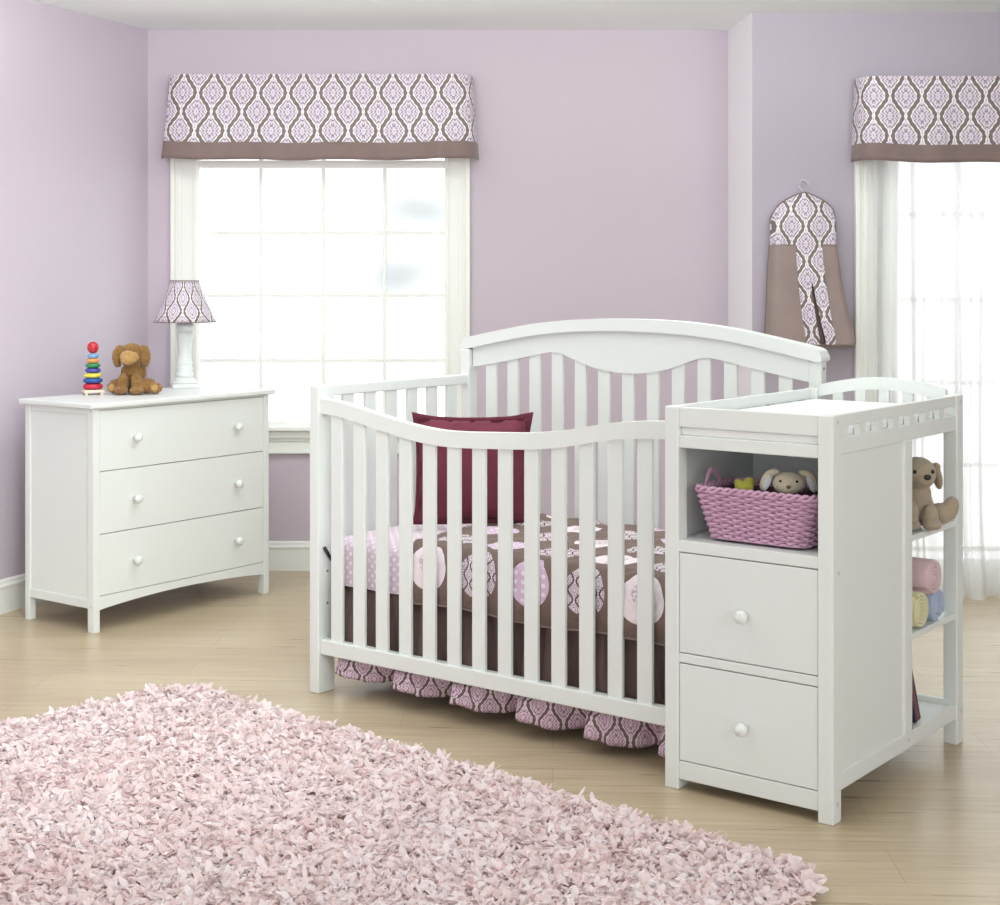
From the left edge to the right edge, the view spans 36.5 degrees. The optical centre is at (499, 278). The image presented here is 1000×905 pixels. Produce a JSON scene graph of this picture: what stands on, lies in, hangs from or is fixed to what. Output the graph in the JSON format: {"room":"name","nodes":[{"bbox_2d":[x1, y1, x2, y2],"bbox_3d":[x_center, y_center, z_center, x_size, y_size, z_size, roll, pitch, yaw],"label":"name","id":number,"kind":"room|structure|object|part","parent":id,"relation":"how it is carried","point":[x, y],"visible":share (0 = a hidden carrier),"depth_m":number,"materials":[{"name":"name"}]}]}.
{"room":"children's room","nodes":[
{"label":"children's room","id":0,"kind":"room"},
{"bbox_2d":[0,0,147,579],"bbox_3d":[-3.363,0.098,3.094,0.100,2.505,8.600,0,0,23],"label":"wall","id":1,"kind":"structure","parent":0,"point":[74,85],"depth_m":6.46,"materials":[{"name":"purple paint"}]},
{"bbox_2d":[0,573,47,614],"bbox_3d":[-3.308,1.282,3.070,0.020,0.136,8.600,0,0,23],"label":"baseboard","id":2,"kind":"structure","parent":1,"relation":"attached to","point":[12,589],"depth_m":6.17,"materials":[{"name":"white paint"}]},
{"bbox_2d":[148,30,727,540],"bbox_3d":[-0.312,0.098,7.080,2.839,2.505,0.100,0,0,0],"label":"wall","id":3,"kind":"structure","parent":0,"point":[599,178],"depth_m":7.03,"materials":[{"name":"purple paint"}]},
{"bbox_2d":[269,541,309,570],"bbox_3d":[-0.287,1.282,7.020,2.689,0.136,0.020,0,0,0],"label":"baseboard","id":4,"kind":"structure","parent":3,"relation":"attached to","point":[283,555],"depth_m":7.01,"materials":[{"name":"white paint"}]},
{"bbox_2d":[170,158,469,453],"bbox_3d":[-0.830,-0.046,7.022,1.460,1.707,0.135,0,0,0],"label":"window","id":5,"kind":"structure","parent":3,"relation":"in","point":[285,436],"depth_m":7.01,"materials":[{"name":"white paint"}]},
{"bbox_2d":[161,74,478,160],"bbox_3d":[-0.825,-0.733,6.904,1.456,0.398,0.189,0,0,0],"label":"window valance","id":6,"kind":"object","parent":5,"relation":"attached to","point":[285,117],"visible":1,"depth_m":6.86,"materials":[{"name":"damask cloth"},{"name":"taupe brown cloth"}]},
{"bbox_3d":[-0.830,0.743,6.992,1.460,0.129,0.075,0,0,0],"label":"sill","id":7,"kind":"part","parent":5,"relation":"part of","materials":[{"name":"white paint"}]},
{"bbox_2d":[0,571,999,904],"bbox_3d":[-1.250,1.390,2.775,9.500,0.080,8.750,0,0,0],"label":"floor","id":8,"kind":"structure","parent":0,"point":[922,827],"depth_m":4.58,"materials":[{"name":"brown wood"}]},
{"bbox_2d":[19,385,274,633],"bbox_3d":[-1.429,0.912,6.260,0.477,0.876,0.975,0,0,36],"label":"dresser","id":9,"kind":"object","parent":8,"relation":"on","point":[128,497],"visible":1,"depth_m":6.01,"materials":[{"name":"white paint"}]},
{"bbox_3d":[-1.864,0.921,6.022,0.030,0.857,0.030,0,0,36],"label":"leg","id":10,"kind":"part","parent":9,"relation":"part of","materials":[{"name":"white paint"}]},
{"bbox_3d":[-1.712,1.242,5.904,0.355,0.034,0.018,0,0,36],"label":"rail","id":11,"kind":"part","parent":9,"relation":"part of","materials":[{"name":"white paint"}]},
{"bbox_3d":[-1.712,0.506,5.904,0.355,0.026,0.018,0,0,36],"label":"rail","id":12,"kind":"part","parent":9,"relation":"part of","materials":[{"name":"white paint"}]},
{"bbox_3d":[-1.710,0.873,5.906,0.355,0.715,0.008,0,0,36],"label":"panel","id":13,"kind":"part","parent":9,"relation":"part of","materials":[{"name":"white paint"}]},
{"bbox_2d":[81,341,104,394],"bbox_3d":[-1.671,0.365,6.225,0.084,0.218,0.084,0,0,-23],"label":"stacking toy","id":14,"kind":"object","parent":9,"relation":"on","point":[92,381],"visible":1,"depth_m":6.20,"materials":[{"name":"multicoloured plastic"}]},
{"bbox_3d":[-1.552,0.921,5.791,0.037,0.857,0.030,0,0,36],"label":"leg","id":15,"kind":"part","parent":9,"relation":"part of","materials":[{"name":"white paint"}]},
{"bbox_2d":[107,343,162,394],"bbox_3d":[-1.508,0.372,6.239,0.195,0.218,0.196,0,0,-36],"label":"plush dog","id":16,"kind":"object","parent":9,"relation":"on","point":[135,358],"visible":1,"depth_m":6.21},
{"bbox_3d":[-1.414,1.097,5.915,0.043,0.034,0.034,0,0,36],"label":"knob","id":17,"kind":"part","parent":9,"relation":"part of","materials":[{"name":"white paint"}]},
{"bbox_3d":[-1.414,0.857,5.915,0.043,0.034,0.034,0,0,36],"label":"knob","id":18,"kind":"part","parent":9,"relation":"part of","materials":[{"name":"white paint"}]},
{"bbox_3d":[-1.414,0.618,5.915,0.043,0.034,0.034,0,0,36],"label":"knob","id":19,"kind":"part","parent":9,"relation":"part of","materials":[{"name":"white paint"}]},
{"bbox_3d":[-1.279,0.498,6.150,0.016,0.010,0.871,0,0,36],"label":"rail","id":20,"kind":"part","parent":9,"relation":"part of","materials":[{"name":"white paint"}]},
{"bbox_3d":[-1.411,1.095,6.247,0.347,0.233,0.868,0,0,36],"label":"drawer","id":21,"kind":"part","parent":9,"relation":"part of","materials":[{"name":"white paint"}]},
{"bbox_3d":[-1.411,0.857,6.247,0.347,0.237,0.868,0,0,36],"label":"drawer","id":22,"kind":"part","parent":9,"relation":"part of","materials":[{"name":"white paint"}]},
{"bbox_3d":[-1.411,0.620,6.247,0.347,0.231,0.868,0,0,36],"label":"drawer","id":23,"kind":"part","parent":9,"relation":"part of","materials":[{"name":"white paint"}]},
{"bbox_2d":[153,280,216,388],"bbox_3d":[-1.377,0.240,6.623,0.277,0.468,0.277,0,0,-17],"label":"table lamp","id":24,"kind":"object","parent":9,"relation":"on","point":[184,303],"visible":1,"depth_m":6.57,"materials":[{"name":"white paint"}]},
{"bbox_3d":[-1.377,0.098,6.623,0.272,0.180,0.272,0,0,-17],"label":"lamp shade","id":25,"kind":"part","parent":24,"relation":"part of","materials":[{"name":"fabric"}]},
{"bbox_3d":[-1.377,0.187,6.623,0.277,0.004,0.277,0,0,-17],"label":"shade trim","id":26,"kind":"part","parent":24,"relation":"part of","materials":[{"name":"fabric"}]},
{"bbox_3d":[-1.095,1.097,6.348,0.043,0.034,0.034,0,0,36],"label":"knob","id":27,"kind":"part","parent":9,"relation":"part of","materials":[{"name":"white paint"}]},
{"bbox_3d":[-1.095,0.857,6.348,0.043,0.034,0.034,0,0,36],"label":"knob","id":28,"kind":"part","parent":9,"relation":"part of","materials":[{"name":"white paint"}]},
{"bbox_3d":[-1.095,0.618,6.348,0.043,0.034,0.034,0,0,36],"label":"knob","id":29,"kind":"part","parent":9,"relation":"part of","materials":[{"name":"white paint"}]},
{"bbox_3d":[-1.016,0.921,6.516,0.037,0.857,0.030,0,0,36],"label":"leg","id":30,"kind":"part","parent":9,"relation":"part of","materials":[{"name":"white paint"}]},
{"bbox_2d":[0,682,828,904],"bbox_3d":[-0.727,1.318,3.509,2.491,0.062,1.846,0,0,42],"label":"shag rug","id":31,"kind":"object","parent":8,"relation":"on","point":[192,794],"visible":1,"depth_m":3.62,"materials":[{"name":"pink carpet"}]},
{"bbox_2d":[310,318,829,725],"bbox_3d":[0.202,0.743,4.853,1.444,1.214,0.848,0,0,38],"label":"crib","id":32,"kind":"object","parent":8,"relation":"on","point":[353,447],"visible":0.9,"depth_m":4.77,"materials":[{"name":"white paint"}]},
{"bbox_3d":[-0.583,0.850,4.972,0.040,1.001,0.078,0,0,38],"label":"post","id":33,"kind":"part","parent":32,"relation":"part of","materials":[{"name":"white paint"}]},
{"bbox_2d":[323,524,470,593],"bbox_3d":[0.185,0.918,4.838,1.341,0.157,0.767,0,0,38],"label":"mattress","id":34,"kind":"object","parent":32,"relation":"on","point":[417,529],"visible":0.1,"depth_m":4.90,"materials":[{"name":"pink"}]},
{"bbox_2d":[413,514,664,646],"bbox_3d":[0.271,0.918,4.758,1.100,0.198,0.735,0,0,38],"label":"quilt","id":35,"kind":"object","parent":34,"relation":"on","point":[601,528],"visible":0.45,"depth_m":4.53,"materials":[{"name":"fabric"}]},
{"bbox_2d":[412,412,532,524],"bbox_3d":[-0.092,0.638,5.125,0.416,0.374,0.124,0,0,3],"label":"throw pillow","id":36,"kind":"object","parent":35,"relation":"on","point":[522,422],"visible":0.48,"depth_m":5.10,"materials":[{"name":"red fabric"}]},
{"bbox_3d":[-0.345,0.367,5.285,0.024,0.036,0.708,0,0,38],"label":"rail","id":37,"kind":"part","parent":32,"relation":"part of","materials":[{"name":"white paint"}]},
{"bbox_3d":[-0.114,0.803,5.581,0.040,1.093,0.049,0,0,38],"label":"post","id":38,"kind":"part","parent":32,"relation":"part of","materials":[{"name":"white paint"}]},
{"bbox_3d":[-0.036,0.450,4.535,1.359,0.123,0.032,0,0,38],"label":"rail","id":39,"kind":"part","parent":32,"relation":"part of","materials":[{"name":"white paint"}]},
{"bbox_3d":[-0.037,1.197,4.534,1.359,0.050,0.034,0,0,38],"label":"rail","id":40,"kind":"part","parent":32,"relation":"part of","materials":[{"name":"white paint"}]},
{"bbox_2d":[335,586,664,757],"bbox_3d":[0.189,1.160,4.828,1.294,0.325,0.786,0,0,38],"label":"skirt","id":41,"kind":"object","parent":32,"relation":"hanging from","point":[611,730],"visible":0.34,"depth_m":4.54,"materials":[{"name":"brown fabric"}]},
{"bbox_3d":[0.006,1.099,4.582,1.282,0.203,0.077,0,0,38],"label":"gathered panel","id":42,"kind":"part","parent":41,"relation":"part of","materials":[{"name":"brown fabric"}]},
{"bbox_3d":[0.440,0.246,5.161,1.344,0.152,0.025,0,0,38],"label":"headboard panel","id":43,"kind":"part","parent":32,"relation":"part of","materials":[{"name":"white paint"}]},
{"bbox_3d":[0.993,0.803,4.744,0.044,1.093,0.039,0,0,38],"label":"post","id":44,"kind":"part","parent":32,"relation":"part of","materials":[{"name":"white paint"}]},
{"bbox_2d":[665,377,962,825],"bbox_3d":[0.884,0.822,4.214,0.486,1.055,0.910,0,0,38],"label":"table","id":45,"kind":"object","parent":8,"relation":"on","point":[788,671],"visible":1,"depth_m":3.94,"materials":[{"name":"white paint"}]},
{"bbox_3d":[0.469,0.844,4.039,0.042,1.013,0.049,0,0,38],"label":"post","id":46,"kind":"part","parent":45,"relation":"part of","materials":[{"name":"white paint"}]},
{"bbox_3d":[0.715,0.853,4.369,0.012,0.835,0.773,0,0,38],"label":"panel","id":47,"kind":"part","parent":45,"relation":"part of","materials":[{"name":"white paint"}]},
{"bbox_3d":[0.618,1.150,3.872,0.035,0.035,0.042,0,0,38],"label":"knob","id":48,"kind":"part","parent":45,"relation":"part of","materials":[{"name":"white paint"}]},
{"bbox_3d":[0.618,0.863,3.872,0.035,0.035,0.042,0,0,38],"label":"knob","id":49,"kind":"part","parent":45,"relation":"part of","materials":[{"name":"white paint"}]},
{"bbox_3d":[0.714,0.353,4.370,0.018,0.031,0.773,0,0,38],"label":"rail","id":50,"kind":"part","parent":45,"relation":"part of","materials":[{"name":"white paint"}]},
{"bbox_2d":[679,530,817,568],"bbox_3d":[0.769,0.706,4.066,0.440,0.031,0.451,0,0,38],"label":"shelf","id":51,"kind":"object","parent":45,"relation":"attached to","point":[694,545],"depth_m":3.91,"materials":[{"name":"white paint"}]},
{"bbox_3d":[0.637,1.000,3.895,0.400,0.025,0.018,0,0,38],"label":"rail","id":52,"kind":"part","parent":45,"relation":"part of","materials":[{"name":"white paint"}]},
{"bbox_3d":[0.637,0.429,3.895,0.400,0.033,0.018,0,0,38],"label":"rail","id":53,"kind":"part","parent":45,"relation":"part of","materials":[{"name":"white paint"}]},
{"bbox_3d":[0.637,1.298,3.895,0.400,0.049,0.018,0,0,38],"label":"rail","id":54,"kind":"part","parent":45,"relation":"part of","materials":[{"name":"white paint"}]},
{"bbox_3d":[0.752,1.143,4.045,0.397,0.255,0.396,0,0,38],"label":"drawer","id":55,"kind":"part","parent":45,"relation":"part of","materials":[{"name":"white paint"}]},
{"bbox_3d":[0.752,0.855,4.045,0.397,0.262,0.396,0,0,38],"label":"drawer","id":56,"kind":"part","parent":45,"relation":"part of","materials":[{"name":"white paint"}]},
{"bbox_2d":[695,466,817,548],"bbox_3d":[0.712,0.596,3.988,0.362,0.179,0.230,0,0,38],"label":"woven basket","id":57,"kind":"object","parent":45,"relation":"on","point":[766,517],"visible":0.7,"depth_m":3.90,"materials":[{"name":"pink wicker"}]},
{"bbox_3d":[0.574,0.542,4.094,0.014,0.072,0.100,0,0,38],"label":"handle","id":58,"kind":"part","parent":57,"relation":"part of","materials":[{"name":"pink wicker"}]},
{"bbox_2d":[734,477,754,493],"bbox_3d":[0.644,0.579,3.996,0.059,0.114,0.056,0,0,0],"label":"toy","id":59,"kind":"object","parent":57,"relation":"in","point":[748,483],"visible":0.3,"depth_m":3.98,"materials":[{"name":"yellow"}]},
{"bbox_2d":[760,468,817,497],"bbox_3d":[0.749,0.572,3.931,0.107,0.158,0.111,0,0,-34],"label":"plush bunny","id":60,"kind":"object","parent":57,"relation":"in","point":[793,483],"visible":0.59,"depth_m":3.91,"materials":[{"name":"beige fabric"}]},
{"bbox_3d":[0.912,0.835,4.252,0.464,0.870,0.017,0,0,38],"label":"panel","id":61,"kind":"part","parent":45,"relation":"part of","materials":[{"name":"white paint"}]},
{"bbox_3d":[0.971,0.844,4.690,0.042,1.013,0.049,0,0,38],"label":"post","id":62,"kind":"part","parent":45,"relation":"part of","materials":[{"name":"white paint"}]},
{"bbox_3d":[0.819,0.844,3.769,0.042,1.013,0.049,0,0,38],"label":"post","id":63,"kind":"part","parent":45,"relation":"part of","materials":[{"name":"white paint"}]},
{"bbox_3d":[0.963,0.835,3.946,0.010,0.800,0.406,0,0,38],"label":"panel","id":64,"kind":"part","parent":45,"relation":"part of","materials":[{"name":"white paint"}]},
{"bbox_3d":[1.147,0.328,4.557,0.400,0.066,0.020,0,0,38],"label":"arched rail","id":65,"kind":"part","parent":45,"relation":"part of","materials":[{"name":"white paint"}]},
{"bbox_3d":[1.076,0.353,4.090,0.018,0.031,0.773,0,0,38],"label":"rail","id":66,"kind":"part","parent":45,"relation":"part of","materials":[{"name":"white paint"}]},
{"bbox_3d":[1.076,0.417,4.090,0.018,0.043,0.773,0,0,38],"label":"rail","id":67,"kind":"part","parent":45,"relation":"part of","materials":[{"name":"white paint"}]},
{"bbox_3d":[1.076,1.254,4.090,0.018,0.044,0.773,0,0,38],"label":"rail","id":68,"kind":"part","parent":45,"relation":"part of","materials":[{"name":"white paint"}]},
{"bbox_2d":[912,695,916,722],"bbox_3d":[1.057,1.132,4.237,0.190,0.200,0.089,0,0,38],"label":"book","id":69,"kind":"object","parent":45,"relation":"on","point":[914,719],"visible":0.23,"depth_m":4.20,"materials":[{"name":"blue paper"}]},
{"bbox_2d":[912,687,917,720],"bbox_3d":[1.063,1.130,4.247,0.190,0.204,0.090,0,0,38],"label":"book","id":70,"kind":"object","parent":45,"relation":"on","point":[912,687],"visible":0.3,"depth_m":4.20,"materials":[{"name":"red paper"}]},
{"bbox_2d":[912,679,918,719],"bbox_3d":[1.069,1.129,4.258,0.190,0.208,0.092,0,0,38],"label":"book","id":71,"kind":"object","parent":45,"relation":"on","point":[912,679],"visible":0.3,"depth_m":4.21,"materials":[{"name":"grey paper"}]},
{"bbox_2d":[912,670,920,719],"bbox_3d":[1.075,1.127,4.268,0.190,0.211,0.093,0,0,38],"label":"book","id":72,"kind":"object","parent":45,"relation":"on","point":[912,670],"visible":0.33,"depth_m":4.22,"materials":[{"name":"red paper"}]},
{"bbox_2d":[912,591,928,626],"bbox_3d":[1.049,0.915,4.285,0.300,0.097,0.096,0,0,38],"label":"rolled towel","id":73,"kind":"object","parent":45,"relation":"on","point":[920,606],"visible":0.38,"depth_m":4.18,"materials":[{"name":"yellow fabric"}]},
{"bbox_2d":[912,700,946,725],"bbox_3d":[1.029,1.245,4.405,0.442,0.014,0.369,0,0,38],"label":"open shelf","id":74,"kind":"object","parent":45,"relation":"attached to","point":[932,712],"depth_m":4.32,"materials":[{"name":"white paint"}]},
{"bbox_2d":[912,612,954,638],"bbox_3d":[1.029,0.978,4.393,0.458,0.017,0.349,0,0,38],"label":"open shelf","id":75,"kind":"object","parent":45,"relation":"attached to","point":[947,618],"depth_m":4.29,"materials":[{"name":"white paint"}]},
{"bbox_2d":[912,521,954,540],"bbox_3d":[1.029,0.710,4.393,0.458,0.017,0.349,0,0,38],"label":"open shelf","id":76,"kind":"object","parent":45,"relation":"attached to","point":[948,528],"depth_m":4.26,"materials":[{"name":"white paint"}]},
{"bbox_2d":[925,589,943,620],"bbox_3d":[1.123,0.923,4.385,0.300,0.091,0.091,0,0,38],"label":"rolled towel","id":77,"kind":"object","parent":45,"relation":"on","point":[935,600],"visible":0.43,"depth_m":4.28,"materials":[{"name":"blue fabric"}]},
{"bbox_2d":[912,557,940,594],"bbox_3d":[1.100,0.837,4.345,0.300,0.099,0.105,0,0,38],"label":"rolled towel","id":78,"kind":"object","parent":77,"relation":"on","point":[926,573],"visible":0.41,"depth_m":4.24,"materials":[{"name":"pink fabric"}]},
{"bbox_2d":[912,457,958,530],"bbox_3d":[1.179,0.601,4.261,0.177,0.204,0.158,0,0,-43],"label":"puppy","id":79,"kind":"object","parent":45,"relation":"on","point":[932,516],"visible":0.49,"depth_m":4.23},
{"bbox_3d":[1.321,0.844,4.420,0.042,1.013,0.049,0,0,38],"label":"post","id":80,"kind":"part","parent":45,"relation":"part of","materials":[{"name":"white paint"}]},
{"bbox_2d":[30,0,999,29],"bbox_3d":[-1.250,-1.195,2.775,9.500,0.080,8.750,0,0,0],"label":"ceiling","id":81,"kind":"structure","parent":0,"point":[145,14],"depth_m":6.57,"materials":[{"name":"white paint"}]},
{"bbox_2d":[728,13,751,408],"bbox_3d":[1.126,0.098,6.810,0.101,2.505,0.450,0,0,-5],"label":"wall","id":82,"kind":"structure","parent":0,"point":[740,34],"depth_m":6.79,"materials":[{"name":"purple paint"}]},
{"bbox_2d":[752,13,999,405],"bbox_3d":[2.297,0.098,6.631,2.406,2.505,0.100,0,0,0],"label":"wall","id":83,"kind":"structure","parent":0,"point":[806,67],"depth_m":6.58,"materials":[{"name":"purple paint"}]},
{"bbox_2d":[764,179,855,346],"bbox_3d":[1.336,-0.070,6.506,0.385,0.723,0.151,0,0,0],"label":"diaper stacker","id":84,"kind":"object","parent":83,"relation":"hanging from","point":[805,302],"visible":0.97,"depth_m":6.47,"materials":[{"name":"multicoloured fabric"}]},
{"bbox_3d":[1.211,0.064,6.469,0.196,0.428,0.082,0,0,34],"label":"panel","id":85,"kind":"part","parent":84,"relation":"part of","materials":[{"name":"beige fabric"}]},
{"bbox_2d":[770,193,835,244],"bbox_3d":[1.308,-0.260,6.521,0.286,0.225,0.107,0,0,0],"label":"hood","id":86,"kind":"object","parent":84,"relation":"attached to","point":[801,218],"depth_m":6.48,"materials":[{"name":"fabric"}]},
{"bbox_3d":[1.336,0.071,6.503,0.385,0.442,0.141,0,0,0],"label":"panel","id":87,"kind":"part","parent":84,"relation":"part of","materials":[{"name":"beige fabric"}]},
{"bbox_3d":[1.448,0.064,6.493,0.160,0.428,0.120,0,0,0],"label":"panel","id":88,"kind":"part","parent":84,"relation":"part of","materials":[{"name":"beige fabric"}]},
{"bbox_2d":[854,160,874,401],"bbox_3d":[2.310,0.260,6.597,1.550,2.180,0.108,0,0,0],"label":"window","id":89,"kind":"structure","parent":83,"relation":"in","point":[864,325],"depth_m":6.56,"materials":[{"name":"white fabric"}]},
{"bbox_2d":[851,76,999,162],"bbox_3d":[2.330,-0.674,6.453,1.636,0.375,0.188,0,0,0],"label":"window valance","id":90,"kind":"object","parent":89,"relation":"attached to","point":[919,119],"visible":1,"depth_m":6.41,"materials":[{"name":"damask cloth"},{"name":"taupe cotton"}]},
{"bbox_2d":[873,160,999,599],"bbox_3d":[2.325,0.329,6.421,1.530,2.034,0.200,0,0,0],"label":"sheer curtain","id":91,"kind":"object","parent":89,"relation":"hanging from","point":[937,225],"visible":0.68,"depth_m":6.49,"materials":[{"name":"white fabric"}]},
{"bbox_3d":[2.217,0.336,6.424,0.505,2.020,0.191,0,0,0],"label":"curtain panel","id":92,"kind":"part","parent":91,"relation":"part of","materials":[{"name":"white fabric"}]}
]}

